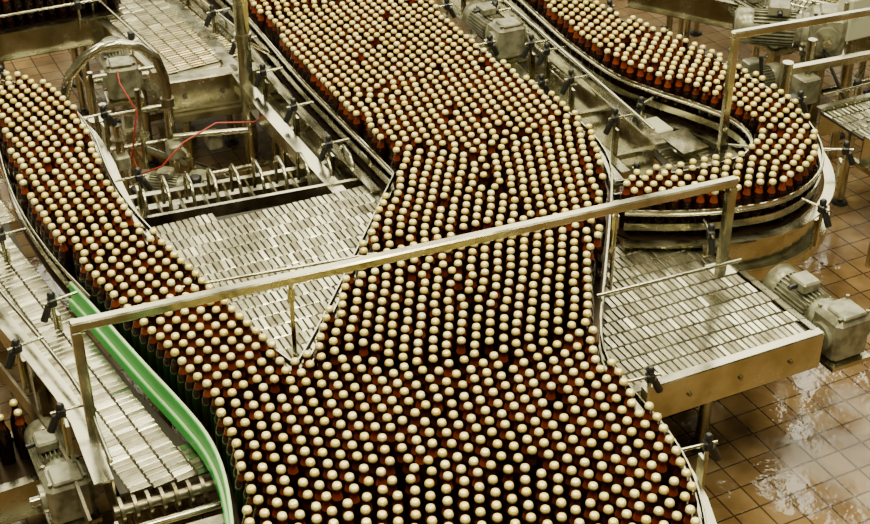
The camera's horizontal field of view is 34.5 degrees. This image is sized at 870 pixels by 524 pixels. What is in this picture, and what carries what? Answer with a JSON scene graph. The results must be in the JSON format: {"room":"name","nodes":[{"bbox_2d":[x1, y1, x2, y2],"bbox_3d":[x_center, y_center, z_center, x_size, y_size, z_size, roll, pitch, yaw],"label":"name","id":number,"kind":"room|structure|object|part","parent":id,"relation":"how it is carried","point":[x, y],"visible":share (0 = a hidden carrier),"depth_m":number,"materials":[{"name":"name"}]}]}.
{"room":"processing plant","nodes":[
{"label":"processing plant","id":0,"kind":"room"},
{"bbox_2d":[0,0,869,523],"bbox_3d":[0.000,-0.332,8.131,18.000,0.001,20.000,0,33,0],"label":"floor","id":1,"kind":"structure","parent":0,"point":[794,449],"depth_m":6.56,"materials":[{"name":"brown tile"}]},
{"bbox_2d":[0,431,42,523],"bbox_3d":[-1.938,1.034,5.646,0.819,0.415,0.371,-16,36,-23],"label":"conveyor","id":2,"kind":"object","parent":1,"relation":"on","point":[19,480],"visible":0.41,"depth_m":5.58,"materials":[{"name":"grey metal"}]},
{"bbox_2d":[0,399,30,464],"bbox_3d":[-1.766,0.691,5.606,0.272,0.231,0.141,-12,35,-18],"label":"beer bottles","id":3,"kind":"object","parent":2,"relation":"on","point":[18,425],"visible":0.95,"depth_m":5.59,"materials":[{"name":"orange glass"}]},
{"bbox_2d":[0,0,123,131],"bbox_3d":[-2.653,-1.164,8.599,1.556,0.885,0.380,-15,36,-22],"label":"conveyor","id":4,"kind":"object","parent":1,"relation":"on","point":[80,31],"visible":0.52,"depth_m":8.49,"materials":[{"name":"grey metal"}]},
{"bbox_2d":[0,175,234,523],"bbox_3d":[-1.526,0.593,5.884,0.569,0.896,3.496,-19,38,-27],"label":"conveyor","id":5,"kind":"object","parent":1,"relation":"on","point":[137,450],"visible":0.9,"depth_m":5.39,"materials":[{"name":"metal"}]},
{"bbox_2d":[23,417,102,523],"bbox_3d":[-1.467,0.797,5.447,0.285,0.238,0.491,-15,36,-22],"label":"motor","id":6,"kind":"object","parent":5,"relation":"attached to","point":[57,498],"visible":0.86,"depth_m":5.30,"materials":[{"name":"grey paint"}]},
{"bbox_3d":[-1.528,0.593,5.884,0.560,0.896,3.494,-19,38,-27],"label":"frame","id":7,"kind":"part","parent":5,"relation":"part of","materials":[{"name":"silver metal"}]},
{"bbox_2d":[68,176,741,485],"bbox_3d":[-0.101,0.114,5.779,2.824,0.726,0.665,-11,35,-17],"label":"handrail","id":8,"kind":"object","parent":5,"relation":"attached to","point":[722,268],"visible":0.8,"depth_m":5.40,"materials":[{"name":"silver metal"}]},
{"bbox_2d":[94,36,149,184],"bbox_3d":[-1.790,-0.835,8.079,0.300,0.900,0.517,-10,34,-15],"label":"motor","id":9,"kind":"object","parent":1,"relation":"on","point":[122,61],"visible":0.81,"depth_m":7.74,"materials":[{"name":"grey paint"}]},
{"bbox_2d":[117,71,256,173],"bbox_3d":[-1.305,-0.726,7.617,0.928,0.490,0.320,4,33,6],"label":"cable","id":10,"kind":"object","parent":9,"relation":"attached to","point":[213,124],"visible":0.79,"depth_m":7.62,"materials":[{"name":"red rubber"}]},
{"bbox_2d":[60,39,191,199],"bbox_3d":[-1.675,-0.721,7.723,0.685,1.098,0.296,0,33,0],"label":"pipe","id":11,"kind":"object","parent":1,"relation":"on","point":[167,99],"visible":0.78,"depth_m":7.50,"materials":[{"name":"silver metal"}]},
{"bbox_2d":[70,0,239,167],"bbox_3d":[-1.830,-1.333,8.869,0.629,0.875,1.992,-19,37,-26],"label":"conveyor","id":12,"kind":"object","parent":1,"relation":"on","point":[153,23],"visible":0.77,"depth_m":8.38,"materials":[{"name":"metal"}]},
{"bbox_2d":[141,166,214,190],"bbox_3d":[-1.431,-0.355,7.817,0.439,0.380,0.255,7,34,10],"label":"motor","id":13,"kind":"object","parent":1,"relation":"on","point":[173,179],"visible":0.32,"depth_m":7.72,"materials":[{"name":"grey paint"}]},
{"bbox_2d":[83,65,288,195],"bbox_3d":[-1.386,-0.666,7.819,0.971,0.900,1.447,-20,38,-28],"label":"frame","id":14,"kind":"object","parent":1,"relation":"on","point":[212,137],"visible":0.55,"depth_m":7.77,"materials":[{"name":"silver metal"}]},
{"bbox_2d":[169,60,283,172],"bbox_3d":[-1.187,-0.766,8.110,0.657,0.750,0.149,-12,35,-17],"label":"housing","id":15,"kind":"object","parent":1,"relation":"on","point":[208,93],"visible":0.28,"depth_m":7.91,"materials":[{"name":"silver metal"}]},
{"bbox_2d":[232,0,274,174],"bbox_3d":[-1.029,-1.761,7.347,0.178,3.250,0.272,15,36,22],"label":"support pole","id":16,"kind":"object","parent":1,"relation":"on","point":[242,36],"visible":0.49,"depth_m":7.72,"materials":[{"name":"silver metal"}]},
{"bbox_2d":[129,144,383,371],"bbox_3d":[-0.648,0.245,6.490,1.276,0.819,1.974,-11,35,-17],"label":"conveyor","id":17,"kind":"object","parent":1,"relation":"on","point":[238,225],"visible":0.67,"depth_m":6.49,"materials":[{"name":"metal"}]},
{"bbox_2d":[0,0,720,523],"bbox_3d":[-0.803,-0.109,6.956,3.442,0.906,6.820,-14,36,-21],"label":"rail","id":18,"kind":"object","parent":1,"relation":"on","point":[281,115],"visible":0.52,"depth_m":6.74,"materials":[{"name":"grey metal"}]},
{"bbox_2d":[0,0,818,523],"bbox_3d":[-0.754,-0.548,6.870,5.264,0.231,6.260,0,33,0],"label":"beer bottles","id":19,"kind":"object","parent":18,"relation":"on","point":[468,384],"visible":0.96,"depth_m":5.79,"materials":[{"name":"orange glass"}]},
{"bbox_2d":[462,0,499,56],"bbox_3d":[0.345,-1.320,8.903,0.270,0.817,0.465,10,34,15],"label":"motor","id":20,"kind":"object","parent":1,"relation":"on","point":[469,29],"visible":0.08,"depth_m":8.63,"materials":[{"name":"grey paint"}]},
{"bbox_2d":[436,0,855,279],"bbox_3d":[1.072,-0.871,8.120,1.441,0.916,4.040,-8,34,-12],"label":"conveyor","id":21,"kind":"object","parent":1,"relation":"on","point":[632,137],"visible":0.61,"depth_m":7.17,"materials":[{"name":"grey metal"}]},
{"bbox_2d":[462,1,529,64],"bbox_3d":[0.349,-1.397,8.348,0.300,0.250,0.517,-15,36,-22],"label":"motor","id":22,"kind":"object","parent":21,"relation":"attached to","point":[510,35],"visible":0.89,"depth_m":8.21,"materials":[{"name":"grey paint"}]},
{"bbox_2d":[602,243,823,454],"bbox_3d":[0.950,0.485,6.193,1.111,0.740,0.979,-15,36,-21],"label":"conveyor","id":23,"kind":"object","parent":1,"relation":"on","point":[708,339],"visible":0.82,"depth_m":5.85,"materials":[{"name":"metal"}]},
{"bbox_3d":[0.941,0.229,6.051,1.111,0.156,0.933,-15,36,-21],"label":"chain","id":24,"kind":"part","parent":23,"relation":"part of","materials":[{"name":"metal"}]},
{"bbox_2d":[762,263,869,372],"bbox_3d":[1.656,0.203,6.104,0.315,0.262,0.543,-15,36,-22],"label":"motor","id":25,"kind":"object","parent":23,"relation":"attached to","point":[845,325],"visible":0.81,"depth_m":5.96,"materials":[{"name":"grey paint"}]},
{"bbox_2d":[625,0,869,139],"bbox_3d":[2.390,-1.320,8.850,2.438,0.875,0.450,18,37,25],"label":"conveyor","id":26,"kind":"object","parent":1,"relation":"on","point":[716,13],"visible":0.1,"depth_m":8.90,"materials":[{"name":"metal"}]},
{"bbox_2d":[741,57,781,89],"bbox_3d":[1.865,-0.948,8.547,0.517,0.580,0.300,-14,35,-20],"label":"motor","id":27,"kind":"object","parent":1,"relation":"on","point":[772,71],"visible":0.24,"depth_m":8.44,"materials":[{"name":"grey paint"}]},
{"bbox_2d":[728,0,799,63],"bbox_3d":[2.022,-1.288,8.829,0.330,0.843,0.569,-15,36,-22],"label":"motor","id":28,"kind":"object","parent":1,"relation":"on","point":[775,52],"visible":0.24,"depth_m":8.61,"materials":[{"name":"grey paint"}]},
{"bbox_2d":[676,18,869,93],"bbox_3d":[2.719,-1.699,9.378,2.740,0.935,0.510,15,36,22],"label":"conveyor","id":29,"kind":"object","parent":1,"relation":"on","point":[695,31],"visible":0.24,"depth_m":9.75,"materials":[{"name":"metal"}]},
{"bbox_2d":[705,38,869,267],"bbox_3d":[2.524,-0.842,8.044,1.460,0.950,1.462,-14,35,-20],"label":"stand","id":30,"kind":"object","parent":1,"relation":"on","point":[803,79],"visible":0.34,"depth_m":7.78,"materials":[{"name":"silver metal"}]},
{"bbox_2d":[708,7,869,172],"bbox_3d":[2.517,-0.715,7.372,2.474,1.468,0.108,-12,35,-18],"label":"handrail","id":31,"kind":"object","parent":1,"relation":"on","point":[735,36],"visible":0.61,"depth_m":6.73,"materials":[{"name":"silver metal"}]},
{"bbox_2d":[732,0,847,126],"bbox_3d":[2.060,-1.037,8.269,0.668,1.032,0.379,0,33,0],"label":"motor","id":32,"kind":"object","parent":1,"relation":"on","point":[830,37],"visible":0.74,"depth_m":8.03,"materials":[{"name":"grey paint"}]},
{"bbox_2d":[816,78,869,206],"bbox_3d":[2.922,-0.717,8.013,1.615,0.775,0.450,-15,36,-22],"label":"conveyor","id":33,"kind":"object","parent":1,"relation":"on","point":[852,115],"visible":0.98,"depth_m":7.73,"materials":[{"name":"metal"}]},
{"bbox_2d":[827,0,869,158],"bbox_3d":[2.405,-1.065,8.249,0.258,1.100,0.157,-20,38,-28],"label":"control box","id":34,"kind":"object","parent":1,"relation":"on","point":[858,28],"visible":0.58,"depth_m":8.04,"materials":[{"name":"beige paint"}]}
]}

